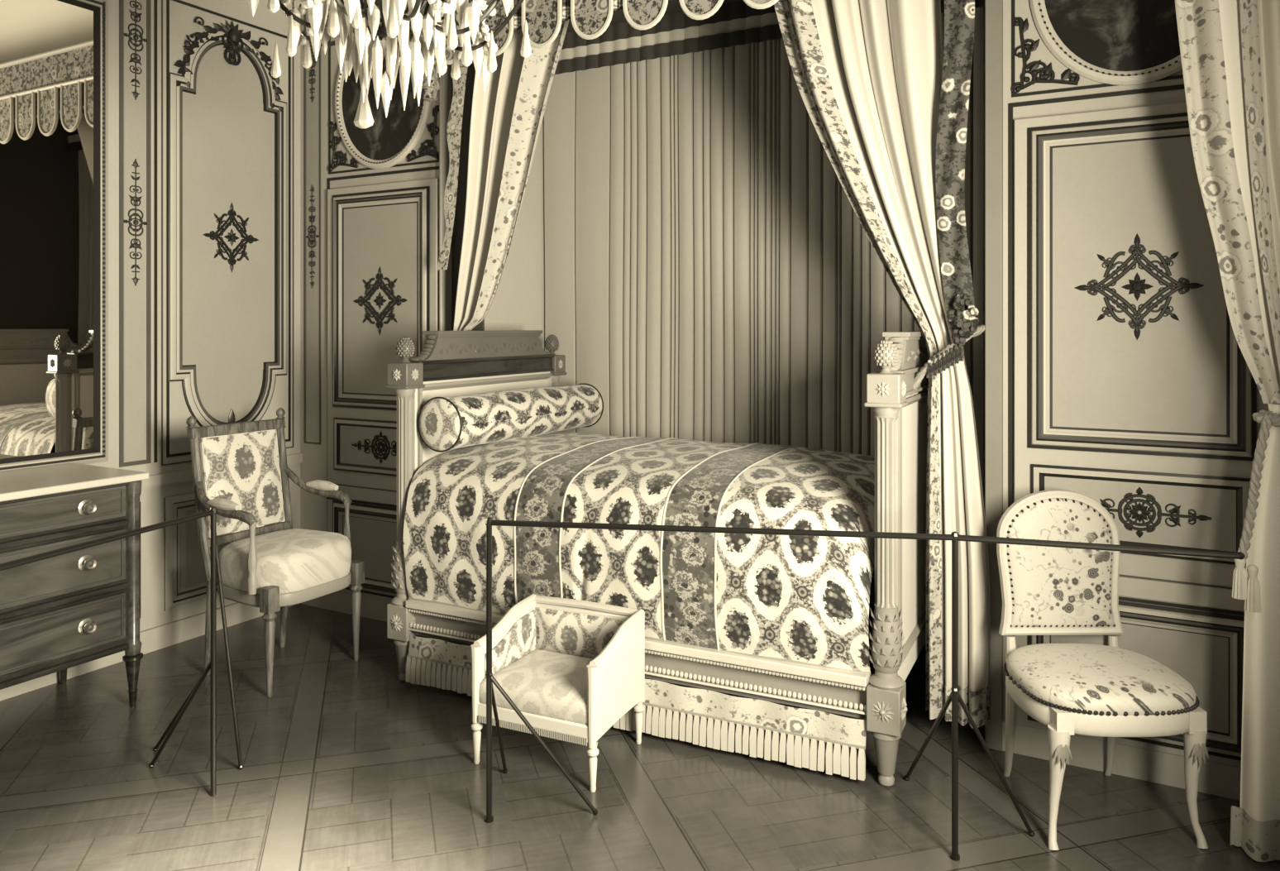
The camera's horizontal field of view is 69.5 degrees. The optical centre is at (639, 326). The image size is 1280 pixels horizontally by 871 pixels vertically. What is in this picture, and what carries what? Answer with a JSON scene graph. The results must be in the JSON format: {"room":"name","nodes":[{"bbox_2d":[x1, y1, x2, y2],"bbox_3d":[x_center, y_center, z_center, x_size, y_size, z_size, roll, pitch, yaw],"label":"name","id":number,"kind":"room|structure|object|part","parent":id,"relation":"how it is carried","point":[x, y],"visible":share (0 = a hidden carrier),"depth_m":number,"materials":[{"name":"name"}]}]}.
{"room":"historic interior","nodes":[
{"label":"historic interior","id":0,"kind":"room"},
{"bbox_2d":[84,0,300,630],"bbox_3d":[-3.246,-0.425,2.302,0.170,3.750,6.080,0,0,29],"label":"wall","id":1,"kind":"structure","parent":0,"point":[204,142],"depth_m":4.30,"materials":[{"name":"grey"}]},
{"bbox_2d":[0,0,108,471],"bbox_3d":[-2.775,-0.410,3.047,0.031,1.970,2.060,0,0,29],"label":"wall mirror","id":2,"kind":"object","parent":1,"relation":"attached to","point":[54,54],"visible":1,"depth_m":3.76,"materials":[{"name":"clear glass"}]},
{"bbox_3d":[-2.542,1.032,3.479,0.020,0.515,1.380,0,0,29],"label":"dado moulding","id":3,"kind":"part","parent":1,"relation":"part of","materials":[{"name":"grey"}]},
{"bbox_2d":[0,601,300,701],"bbox_3d":[-3.236,1.400,2.228,0.020,0.100,5.960,0,0,29],"label":"baseboard","id":4,"kind":"structure","parent":1,"relation":"attached to","point":[154,638],"depth_m":4.16,"materials":[{"name":"beige wood"}]},
{"bbox_3d":[-1.986,1.032,4.482,0.020,0.515,0.685,0,0,29],"label":"dado moulding","id":5,"kind":"part","parent":1,"relation":"part of","materials":[{"name":"grey"}]},
{"bbox_2d":[141,453,302,488],"bbox_3d":[-3.232,0.691,2.237,0.018,0.052,5.980,0,0,29],"label":"trim","id":6,"kind":"structure","parent":1,"relation":"attached to","point":[173,477],"depth_m":4.21,"materials":[{"name":"grey"}]},
{"bbox_3d":[-1.986,-0.450,4.485,0.018,1.980,0.660,0,0,29],"label":"arched moulding","id":7,"kind":"part","parent":1,"relation":"part of","materials":[{"name":"grey"}]},
{"bbox_2d":[484,115,544,350],"bbox_3d":[-0.730,-0.150,4.830,0.100,3.200,0.780,0,0,29],"label":"wall","id":8,"kind":"structure","parent":0,"point":[518,302],"depth_m":4.96,"materials":[{"name":"beige paint"}]},
{"bbox_2d":[0,603,1279,870],"bbox_3d":[-1.050,1.500,1.571,4.780,0.100,7.230,0,0,29],"label":"floor","id":9,"kind":"structure","parent":0,"point":[349,764],"depth_m":2.88,"materials":[{"name":"brown wood"}]},
{"bbox_2d":[0,462,148,706],"bbox_3d":[-2.429,1.004,3.093,0.551,0.891,1.315,0,0,29],"label":"commode","id":10,"kind":"object","parent":9,"relation":"on","point":[60,613],"visible":0.99,"depth_m":3.31,"materials":[{"name":"brown wood"}]},
{"bbox_3d":[-2.225,1.089,2.986,0.016,0.172,1.145,0,0,29],"label":"drawer","id":11,"kind":"part","parent":10,"relation":"part of","materials":[{"name":"brown wood"}]},
{"bbox_3d":[-2.225,0.858,2.986,0.016,0.190,1.145,0,0,29],"label":"drawer","id":12,"kind":"part","parent":10,"relation":"part of","materials":[{"name":"brown wood"}]},
{"bbox_3d":[-2.225,0.656,2.986,0.016,0.117,1.145,0,0,29],"label":"drawer","id":13,"kind":"part","parent":10,"relation":"part of","materials":[{"name":"brown wood"}]},
{"bbox_3d":[-2.343,1.347,3.745,0.070,0.205,0.070,0,0,29],"label":"leg","id":14,"kind":"part","parent":10,"relation":"part of","materials":[{"name":"brown wood"}]},
{"bbox_3d":[-2.223,0.589,2.984,0.022,0.020,1.165,0,0,29],"label":"rail","id":15,"kind":"part","parent":10,"relation":"part of","materials":[{"name":"brown wood"}]},
{"bbox_3d":[-2.223,1.210,2.984,0.022,0.020,1.165,0,0,29],"label":"rail","id":16,"kind":"part","parent":10,"relation":"part of","materials":[{"name":"brown wood"}]},
{"bbox_3d":[-2.223,0.978,2.984,0.022,0.020,1.165,0,0,29],"label":"rail","id":17,"kind":"part","parent":10,"relation":"part of","materials":[{"name":"brown wood"}]},
{"bbox_3d":[-2.223,0.739,2.984,0.022,0.020,1.165,0,0,29],"label":"rail","id":18,"kind":"part","parent":10,"relation":"part of","materials":[{"name":"brown wood"}]},
{"bbox_3d":[-1.998,1.089,3.342,0.037,0.060,0.059,0,0,29],"label":"knob","id":19,"kind":"part","parent":10,"relation":"part of","materials":[{"name":"gold metal"}]},
{"bbox_3d":[-1.998,0.858,3.342,0.037,0.060,0.059,0,0,29],"label":"knob","id":20,"kind":"part","parent":10,"relation":"part of","materials":[{"name":"gold metal"}]},
{"bbox_3d":[-1.998,0.656,3.342,0.037,0.060,0.059,0,0,29],"label":"knob","id":21,"kind":"part","parent":10,"relation":"part of","materials":[{"name":"gold metal"}]},
{"bbox_3d":[-1.941,1.347,3.528,0.070,0.205,0.070,0,0,29],"label":"leg","id":22,"kind":"part","parent":10,"relation":"part of","materials":[{"name":"brown wood"}]},
{"bbox_2d":[0,506,243,795],"bbox_3d":[-1.464,1.004,2.526,0.359,0.895,1.281,0,0,-2],"label":"barrier","id":23,"kind":"object","parent":9,"relation":"on","point":[215,561],"visible":1,"depth_m":2.84,"materials":[{"name":"grey metal"}]},
{"bbox_3d":[-1.462,0.572,2.377,0.023,0.024,1.014,0,0,17],"label":"rail","id":24,"kind":"part","parent":23,"relation":"part of","materials":[{"name":"grey metal"}]},
{"bbox_3d":[-1.319,1.001,2.851,0.022,0.890,0.022,0,0,6],"label":"post","id":25,"kind":"part","parent":23,"relation":"part of","materials":[{"name":"grey metal"}]},
{"bbox_2d":[186,407,364,697],"bbox_3d":[-1.541,0.911,3.918,0.546,1.079,0.550,0,0,29],"label":"armchair","id":26,"kind":"object","parent":9,"relation":"on","point":[241,470],"visible":0.95,"depth_m":3.87,"materials":[{"name":"beige fabric"}]},
{"bbox_3d":[-1.789,1.240,3.839,0.062,0.422,0.038,0,0,29],"label":"leg","id":27,"kind":"part","parent":26,"relation":"part of","materials":[{"name":"wood"}]},
{"bbox_3d":[-1.681,0.713,3.717,0.393,0.146,0.053,0,0,33],"label":"arm","id":28,"kind":"part","parent":26,"relation":"part of"},
{"bbox_3d":[-1.722,0.737,4.019,0.122,0.631,0.470,0,0,29],"label":"frame","id":29,"kind":"part","parent":26,"relation":"part of","materials":[{"name":"brown wood"}]},
{"bbox_2d":[199,429,285,537],"bbox_3d":[-1.726,0.672,4.021,0.091,0.415,0.380,0,0,29],"label":"cushion","id":30,"kind":"object","parent":26,"relation":"on","point":[245,467],"depth_m":4.01,"materials":[{"name":"fabric"}]},
{"bbox_3d":[-1.451,1.235,3.611,0.055,0.430,0.055,0,0,29],"label":"leg","id":31,"kind":"part","parent":26,"relation":"part of","materials":[{"name":"brown wood"}]},
{"bbox_3d":[-1.493,1.083,3.892,0.435,0.050,0.474,0,0,29],"label":"seat rail","id":32,"kind":"part","parent":26,"relation":"part of","materials":[{"name":"grey wood"}]},
{"bbox_3d":[-1.605,1.240,4.171,0.062,0.422,0.038,0,0,29],"label":"leg","id":33,"kind":"part","parent":26,"relation":"part of","materials":[{"name":"brown wood"}]},
{"bbox_2d":[219,528,351,594],"bbox_3d":[-1.493,0.971,3.892,0.437,0.189,0.477,0,0,29],"label":"seat cushion","id":34,"kind":"object","parent":26,"relation":"on","point":[284,561],"depth_m":3.74,"materials":[{"name":"beige fabric"}]},
{"bbox_3d":[-1.444,0.713,4.144,0.393,0.146,0.053,0,0,25],"label":"arm","id":35,"kind":"part","parent":26,"relation":"part of"},
{"bbox_3d":[-1.233,1.235,4.005,0.055,0.430,0.055,0,0,29],"label":"leg","id":36,"kind":"part","parent":26,"relation":"part of","materials":[{"name":"brown wood"}]},
{"bbox_2d":[470,593,644,792],"bbox_3d":[-0.269,1.215,3.134,0.474,0.470,0.401,0,0,25],"label":"armchair","id":37,"kind":"object","parent":9,"relation":"on","point":[571,671],"visible":0.94,"depth_m":3.07,"materials":[{"name":"beige wood"}]},
{"bbox_3d":[-0.542,1.375,3.064,0.038,0.150,0.038,0,0,25],"label":"leg","id":38,"kind":"part","parent":37,"relation":"part of","materials":[{"name":"white paint"}]},
{"bbox_3d":[-0.468,1.145,3.223,0.036,0.329,0.394,0,0,25],"label":"frame","id":39,"kind":"part","parent":37,"relation":"part of","materials":[{"name":"white paint"}]},
{"bbox_3d":[-0.466,1.147,3.228,0.026,0.295,0.360,0,0,25],"label":"panel","id":40,"kind":"part","parent":37,"relation":"part of","materials":[{"name":"grey fabric"}]},
{"bbox_2d":[478,649,592,724],"bbox_3d":[-0.275,1.199,3.122,0.427,0.102,0.350,0,0,25],"label":"seat cushion","id":41,"kind":"object","parent":37,"relation":"on","point":[548,686],"depth_m":3.01,"materials":[{"name":"beige fabric"}]},
{"bbox_3d":[-0.271,1.272,3.130,0.436,0.055,0.372,0,0,25],"label":"seat rail","id":42,"kind":"part","parent":37,"relation":"part of","materials":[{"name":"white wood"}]},
{"bbox_3d":[-0.193,1.151,3.299,0.436,0.278,0.024,0,0,25],"label":"panel","id":43,"kind":"part","parent":37,"relation":"part of","materials":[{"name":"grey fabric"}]},
{"bbox_3d":[-0.193,0.997,3.299,0.437,0.034,0.028,0,0,25],"label":"crest rail","id":44,"kind":"part","parent":37,"relation":"part of","materials":[{"name":"white paint"}]},
{"bbox_3d":[-0.147,1.375,2.880,0.038,0.150,0.038,0,0,25],"label":"leg","id":45,"kind":"part","parent":37,"relation":"part of","materials":[{"name":"white paint"}]},
{"bbox_3d":[-0.073,1.145,3.039,0.036,0.329,0.394,0,0,25],"label":"frame","id":46,"kind":"part","parent":37,"relation":"part of","materials":[{"name":"white paint"}]},
{"bbox_3d":[-0.071,1.147,3.043,0.026,0.295,0.360,0,0,25],"label":"panel","id":47,"kind":"part","parent":37,"relation":"part of","materials":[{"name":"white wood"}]},
{"bbox_3d":[-0.004,1.375,3.211,0.038,0.150,0.038,0,0,25],"label":"leg","id":48,"kind":"part","parent":37,"relation":"part of","materials":[{"name":"white paint"}]},
{"bbox_2d":[385,329,929,786],"bbox_3d":[0.159,0.734,3.862,2.078,1.432,1.264,0,0,26],"label":"bed","id":49,"kind":"object","parent":9,"relation":"on","point":[448,365],"visible":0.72,"depth_m":3.16,"materials":[{"name":"grey wood"}]},
{"bbox_3d":[-0.964,1.361,3.786,0.092,0.178,0.092,0,0,26],"label":"leg","id":50,"kind":"part","parent":49,"relation":"part of","materials":[{"name":"grey wood"}]},
{"bbox_3d":[-0.711,0.185,4.297,0.088,0.086,1.060,0,0,26],"label":"rail","id":51,"kind":"part","parent":49,"relation":"part of","materials":[{"name":"brown wood"}]},
{"bbox_3d":[-0.711,0.706,4.297,0.044,0.968,1.068,0,0,26],"label":"headboard","id":52,"kind":"part","parent":49,"relation":"part of","materials":[{"name":"grey fabric"}]},
{"bbox_3d":[-0.684,0.665,4.284,0.016,0.850,1.040,0,0,26],"label":"panel frame","id":53,"kind":"part","parent":49,"relation":"part of","materials":[{"name":"grey wood"}]},
{"bbox_2d":[403,432,874,674],"bbox_3d":[0.143,0.808,3.828,1.851,0.610,1.194,0,0,26],"label":"bedspread","id":54,"kind":"object","parent":49,"relation":"on","point":[803,599],"visible":0.84,"depth_m":3.30,"materials":[{"name":"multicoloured fabric"}]},
{"bbox_2d":[417,382,603,452],"bbox_3d":[-0.551,0.400,4.239,0.227,0.230,1.146,0,0,29],"label":"bolster","id":55,"kind":"object","parent":54,"relation":"on","point":[444,423],"visible":1,"depth_m":4.00,"materials":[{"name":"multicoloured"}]},
{"bbox_3d":[-0.104,1.102,3.329,1.851,0.017,0.033,0,0,26],"label":"hem cord","id":56,"kind":"part","parent":54,"relation":"part of","materials":[{"name":"grey fabric"}]},
{"bbox_3d":[-0.087,1.180,3.363,1.846,0.150,0.034,0,0,26],"label":"rail","id":57,"kind":"part","parent":49,"relation":"part of","materials":[{"name":"grey wood"}]},
{"bbox_3d":[0.781,1.361,2.924,0.092,0.178,0.092,0,0,26],"label":"leg","id":58,"kind":"part","parent":49,"relation":"part of","materials":[{"name":"grey wood"}]},
{"bbox_3d":[1.033,0.185,3.435,0.088,0.086,1.060,0,0,26],"label":"rail","id":59,"kind":"part","parent":49,"relation":"part of","materials":[{"name":"grey wood"}]},
{"bbox_3d":[1.033,0.706,3.435,0.044,0.968,1.068,0,0,26],"label":"footboard","id":60,"kind":"part","parent":49,"relation":"part of","materials":[{"name":"beige wood"}]},
{"bbox_3d":[1.060,0.665,3.422,0.016,0.850,1.040,0,0,26],"label":"panel frame","id":61,"kind":"part","parent":49,"relation":"part of","materials":[{"name":"grey wood"}]},
{"bbox_2d":[484,516,1245,860],"bbox_3d":[0.555,1.004,2.756,2.058,0.893,0.511,0,0,11],"label":"barrier","id":62,"kind":"object","parent":9,"relation":"on","point":[954,696],"visible":1,"depth_m":2.57,"materials":[{"name":"grey metal"}]},
{"bbox_3d":[-0.443,1.004,2.707,0.026,0.892,0.025,0,0,29],"label":"post","id":63,"kind":"part","parent":62,"relation":"part of","materials":[{"name":"grey metal"}]},
{"bbox_3d":[0.538,0.575,2.544,2.010,0.024,0.088,0,0,11],"label":"rail","id":64,"kind":"part","parent":62,"relation":"part of","materials":[{"name":"grey metal"}]},
{"bbox_3d":[0.859,1.004,2.516,0.026,0.892,0.025,0,0,29],"label":"post","id":65,"kind":"part","parent":62,"relation":"part of","materials":[{"name":"grey metal"}]},
{"bbox_2d":[996,489,1208,850],"bbox_3d":[1.354,0.992,2.758,0.491,0.925,0.487,0,0,-1],"label":"chair","id":66,"kind":"object","parent":9,"relation":"on","point":[1111,691],"visible":0.98,"depth_m":2.84,"materials":[{"name":"beige fabric"}]},
{"bbox_3d":[1.185,1.221,2.952,0.038,0.465,0.073,0,0,-1],"label":"leg","id":67,"kind":"part","parent":66,"relation":"part of","materials":[{"name":"white paint"}]},
{"bbox_3d":[1.350,0.757,2.970,0.394,0.454,0.063,0,0,-1],"label":"frame","id":68,"kind":"part","parent":66,"relation":"part of","materials":[{"name":"beige fabric"}]},
{"bbox_2d":[1006,498,1114,626],"bbox_3d":[1.350,0.757,2.967,0.350,0.410,0.061,0,0,-1],"label":"chair back","id":69,"kind":"object","parent":66,"relation":"on","point":[1047,586],"depth_m":2.95,"materials":[{"name":"beige fabric"}]},
{"bbox_3d":[1.165,1.259,2.567,0.063,0.391,0.065,0,0,-1],"label":"leg","id":70,"kind":"part","parent":66,"relation":"part of","materials":[{"name":"white paint"}]},
{"bbox_3d":[1.354,1.095,2.748,0.480,0.060,0.456,0,0,-1],"label":"seat rail","id":71,"kind":"part","parent":66,"relation":"part of","materials":[{"name":"white paint"}]},
{"bbox_2d":[1006,642,1196,715],"bbox_3d":[1.354,1.033,2.748,0.475,0.084,0.451,0,0,-1],"label":"seat cushion","id":72,"kind":"object","parent":66,"relation":"on","point":[1061,678],"depth_m":2.62,"materials":[{"name":"beige fabric"}]},
{"bbox_3d":[1.515,1.221,2.958,0.038,0.465,0.073,0,0,-1],"label":"leg","id":73,"kind":"part","parent":66,"relation":"part of","materials":[{"name":"white paint"}]},
{"bbox_3d":[1.549,1.259,2.574,0.063,0.391,0.065,0,0,-1],"label":"leg","id":74,"kind":"part","parent":66,"relation":"part of","materials":[{"name":"white paint"}]},
{"bbox_2d":[300,0,1186,719],"bbox_3d":[0.190,-0.425,3.808,4.480,3.750,0.115,0,0,29],"label":"wall","id":75,"kind":"structure","parent":0,"point":[1031,72],"depth_m":4.71,"materials":[{"name":"grey"}]},
{"bbox_2d":[295,0,330,8],"bbox_3d":[0.068,-1.982,3.587,4.480,0.625,0.420,0,0,29],"label":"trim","id":76,"kind":"structure","parent":75,"relation":"attached to","point":[297,2],"depth_m":4.82,"materials":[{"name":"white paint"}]},
{"bbox_2d":[300,591,391,621],"bbox_3d":[-1.353,1.400,4.603,0.970,0.100,0.020,0,0,29],"label":"baseboard","id":77,"kind":"structure","parent":75,"relation":"attached to","point":[374,608],"depth_m":4.66,"materials":[{"name":"beige wood"}]},
{"bbox_2d":[326,166,439,601],"bbox_3d":[-1.284,0.333,4.552,0.770,2.195,0.042,0,0,29],"label":"wall panel","id":78,"kind":"object","parent":75,"relation":"in","point":[383,239],"depth_m":4.57,"materials":[{"name":"grey wood"}]},
{"bbox_3d":[-1.289,1.105,4.543,0.644,0.440,0.020,0,0,29],"label":"moulding","id":79,"kind":"part","parent":78,"relation":"part of","materials":[{"name":"grey wood"}]},
{"bbox_3d":[-1.287,0.595,4.546,0.624,0.266,0.012,0,0,29],"label":"moulding","id":80,"kind":"part","parent":78,"relation":"part of","materials":[{"name":"grey wood"}]},
{"bbox_3d":[-1.288,0.835,4.545,0.730,0.060,0.014,0,0,29],"label":"lock rail","id":81,"kind":"part","parent":78,"relation":"part of","materials":[{"name":"beige wood"}]},
{"bbox_3d":[-1.289,-0.131,4.543,0.644,1.078,0.020,0,0,29],"label":"moulding","id":82,"kind":"part","parent":78,"relation":"part of","materials":[{"name":"grey wood"}]},
{"bbox_2d":[334,22,431,169],"bbox_3d":[-1.280,-1.150,4.560,0.640,0.740,0.025,0,0,29],"label":"painting","id":83,"kind":"object","parent":75,"relation":"attached to","point":[389,141],"visible":0.59,"depth_m":4.56,"materials":[{"name":"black paint"}]},
{"bbox_2d":[439,73,444,330],"bbox_3d":[-0.936,-0.200,4.367,0.012,3.300,0.030,0,0,29],"label":"trim","id":84,"kind":"structure","parent":75,"relation":"attached to","point":[441,79],"depth_m":4.36,"materials":[{"name":"beige wood"}]},
{"bbox_2d":[984,0,1002,750],"bbox_3d":[1.218,-0.200,3.172,0.055,3.300,0.030,0,0,29],"label":"trim","id":85,"kind":"structure","parent":75,"relation":"attached to","point":[993,8],"depth_m":3.16,"materials":[{"name":"grey paint"}]},
{"bbox_2d":[1029,0,1182,85],"bbox_3d":[1.596,-1.150,2.966,0.640,0.740,0.025,0,0,29],"label":"painting","id":86,"kind":"object","parent":75,"relation":"attached to","point":[1115,42],"visible":0.67,"depth_m":3.00,"materials":[{"name":"painted canvas"},{"name":"white painted wood frame"}]},
{"bbox_2d":[1002,719,1241,800],"bbox_3d":[1.660,1.400,2.933,1.060,0.100,0.020,0,0,29],"label":"baseboard","id":87,"kind":"structure","parent":75,"relation":"attached to","point":[1217,779],"depth_m":2.96,"materials":[{"name":"beige wood"}]},
{"bbox_2d":[1008,84,1269,767],"bbox_3d":[1.592,0.333,2.958,0.770,2.195,0.042,0,0,29],"label":"wall panel","id":88,"kind":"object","parent":75,"relation":"in","point":[1137,394],"depth_m":2.95,"materials":[{"name":"grey wood"}]},
{"bbox_3d":[1.586,1.105,2.949,0.644,0.440,0.020,0,0,29],"label":"moulding","id":89,"kind":"part","parent":88,"relation":"part of","materials":[{"name":"grey wood"}]},
{"bbox_3d":[1.588,0.595,2.952,0.624,0.266,0.012,0,0,29],"label":"moulding","id":90,"kind":"part","parent":88,"relation":"part of","materials":[{"name":"grey wood"}]},
{"bbox_3d":[1.586,-0.131,2.949,0.644,1.078,0.020,0,0,29],"label":"moulding","id":91,"kind":"part","parent":88,"relation":"part of","materials":[{"name":"grey wood"}]},
{"bbox_3d":[1.588,0.835,2.951,0.730,0.060,0.014,0,0,29],"label":"lock rail","id":92,"kind":"part","parent":88,"relation":"part of","materials":[{"name":"beige wood"}]},
{"bbox_2d":[872,569,926,648],"bbox_3d":[0.590,-0.150,4.601,2.630,3.200,0.100,0,0,29],"label":"wall","id":93,"kind":"structure","parent":0,"point":[873,572],"depth_m":4.16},
{"bbox_2d":[544,5,984,569],"bbox_3d":[0.549,-0.150,4.486,2.450,2.500,0.062,0,0,29],"label":"alcove back curtain","id":94,"kind":"object","parent":93,"relation":"hanging from","point":[711,271],"visible":0.43,"depth_m":4.56,"materials":[{"name":"beige fabric"}]},
{"bbox_3d":[-1.050,-2.350,1.571,4.780,0.100,7.230,0,0,29],"label":"ceiling","id":95,"kind":"structure","parent":0,"visible":0},
{"bbox_2d":[247,0,531,128],"bbox_3d":[-0.700,-1.431,2.595,0.828,1.738,0.829,0,0,-7],"label":"chandelier","id":96,"kind":"object","parent":95,"relation":"hanging from","point":[353,26],"visible":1,"depth_m":2.53,"materials":[{"name":"clear glass"}]},
{"bbox_3d":[-0.930,-0.943,2.487,0.109,0.173,0.154,0,0,-25],"label":"bead chain","id":97,"kind":"part","parent":96,"relation":"part of","materials":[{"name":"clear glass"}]},
{"bbox_3d":[-0.823,-0.918,2.373,0.156,0.223,0.106,0,0,29],"label":"bead chain","id":98,"kind":"part","parent":96,"relation":"part of","materials":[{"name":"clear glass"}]},
{"bbox_3d":[-0.949,-0.918,2.643,0.108,0.223,0.155,0,0,11],"label":"bead chain","id":99,"kind":"part","parent":96,"relation":"part of","materials":[{"name":"clear glass"}]},
{"bbox_3d":[-0.900,-0.904,2.481,0.349,0.198,0.013,0,0,-29],"label":"arm","id":100,"kind":"part","parent":96,"relation":"part of","materials":[{"name":"grey"}]},
{"bbox_3d":[-0.922,-0.904,2.656,0.349,0.198,0.013,0,0,16],"label":"arm","id":101,"kind":"part","parent":96,"relation":"part of","materials":[{"name":"gold metal"}]},
{"bbox_3d":[-0.761,-0.904,2.373,0.013,0.198,0.349,0,0,16],"label":"arm","id":102,"kind":"part","parent":96,"relation":"part of","materials":[{"name":"clear glass"}]},
{"bbox_3d":[-0.813,-0.904,2.795,0.013,0.198,0.349,0,0,-29],"label":"arm","id":103,"kind":"part","parent":96,"relation":"part of","materials":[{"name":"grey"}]},
{"bbox_3d":[-0.700,-1.540,2.595,0.070,1.480,0.068,0,0,29],"label":"stem","id":104,"kind":"part","parent":96,"relation":"part of","materials":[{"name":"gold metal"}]},
{"bbox_3d":[-0.586,-0.904,2.394,0.013,0.198,0.349,0,0,-29],"label":"arm","id":105,"kind":"part","parent":96,"relation":"part of","materials":[{"name":"grey"}]},
{"bbox_3d":[-0.638,-0.904,2.817,0.013,0.198,0.349,0,0,16],"label":"arm","id":106,"kind":"part","parent":96,"relation":"part of","materials":[{"name":"clear glass"}]},
{"bbox_3d":[-0.527,-0.918,2.409,0.155,0.223,0.108,0,0,-43],"label":"bead chain","id":107,"kind":"part","parent":96,"relation":"part of","materials":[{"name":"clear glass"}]},
{"bbox_3d":[-0.577,-0.943,2.816,0.156,0.173,0.106,0,0,29],"label":"bead chain","id":108,"kind":"part","parent":96,"relation":"part of","materials":[{"name":"clear glass"}]},
{"bbox_3d":[-0.478,-0.904,2.533,0.349,0.198,0.013,0,0,16],"label":"arm","id":109,"kind":"part","parent":96,"relation":"part of","materials":[{"name":"gold metal"}]},
{"bbox_3d":[-0.499,-0.904,2.708,0.349,0.198,0.013,0,0,-29],"label":"arm","id":110,"kind":"part","parent":96,"relation":"part of","materials":[{"name":"grey"}]},
{"bbox_3d":[-0.451,-0.943,2.546,0.108,0.173,0.155,0,0,11],"label":"bead chain","id":111,"kind":"part","parent":96,"relation":"part of","materials":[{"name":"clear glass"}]},
{"bbox_3d":[-0.470,-0.918,2.702,0.109,0.223,0.154,0,0,-25],"label":"bead chain","id":112,"kind":"part","parent":96,"relation":"part of","materials":[{"name":"clear glass"}]},
{"bbox_3d":[1.483,-0.150,3.603,0.100,3.200,0.780,0,0,29],"label":"wall","id":113,"kind":"structure","parent":0,"visible":0},
{"bbox_2d":[421,0,984,101],"bbox_3d":[0.279,-1.294,3.949,2.340,0.649,1.182,0,0,29],"label":"canopy","id":114,"kind":"object","parent":113,"relation":"attached to","point":[599,33],"visible":0.73,"depth_m":4.36,"materials":[{"name":"grey fabric"}]},
{"bbox_2d":[437,0,569,351],"bbox_3d":[-0.640,-0.100,4.060,0.249,2.900,0.873,0,0,-44],"label":"curtain","id":115,"kind":"object","parent":114,"relation":"hanging from","point":[492,134],"visible":0.42,"depth_m":4.09,"materials":[{"name":"grey fabric"}]},
{"bbox_2d":[773,0,990,727],"bbox_3d":[0.814,-0.028,3.266,0.786,2.765,0.231,0,0,29],"label":"curtain","id":116,"kind":"object","parent":114,"relation":"hanging from","point":[878,92],"visible":0.94,"depth_m":3.18,"materials":[{"name":"grey fabric"}]},
{"bbox_3d":[1.049,0.133,3.158,0.285,0.278,0.111,0,0,6],"label":"tieback cord","id":117,"kind":"part","parent":116,"relation":"part of","materials":[{"name":"grey fabric"}]},
{"bbox_3d":[0.756,-0.425,0.084,0.120,3.750,6.080,0,0,29],"label":"wall","id":118,"kind":"structure","parent":0,"visible":0},
{"bbox_2d":[1174,0,1279,861],"bbox_3d":[1.705,-0.156,2.482,0.549,3.188,0.124,0,0,29],"label":"drape","id":119,"kind":"object","parent":118,"relation":"hanging from","point":[1229,50],"visible":0.99,"depth_m":2.50,"materials":[{"name":"white fabric"}]},
{"bbox_3d":[1.651,0.434,2.474,0.091,0.405,0.028,0,0,12],"label":"hanging cord","id":120,"kind":"part","parent":119,"relation":"part of","materials":[{"name":"grey fabric"}]},
{"bbox_3d":[1.802,0.221,2.421,0.322,0.096,0.046,0,0,29],"label":"tieback cord","id":121,"kind":"part","parent":119,"relation":"part of","materials":[{"name":"grey fabric"}]}
]}

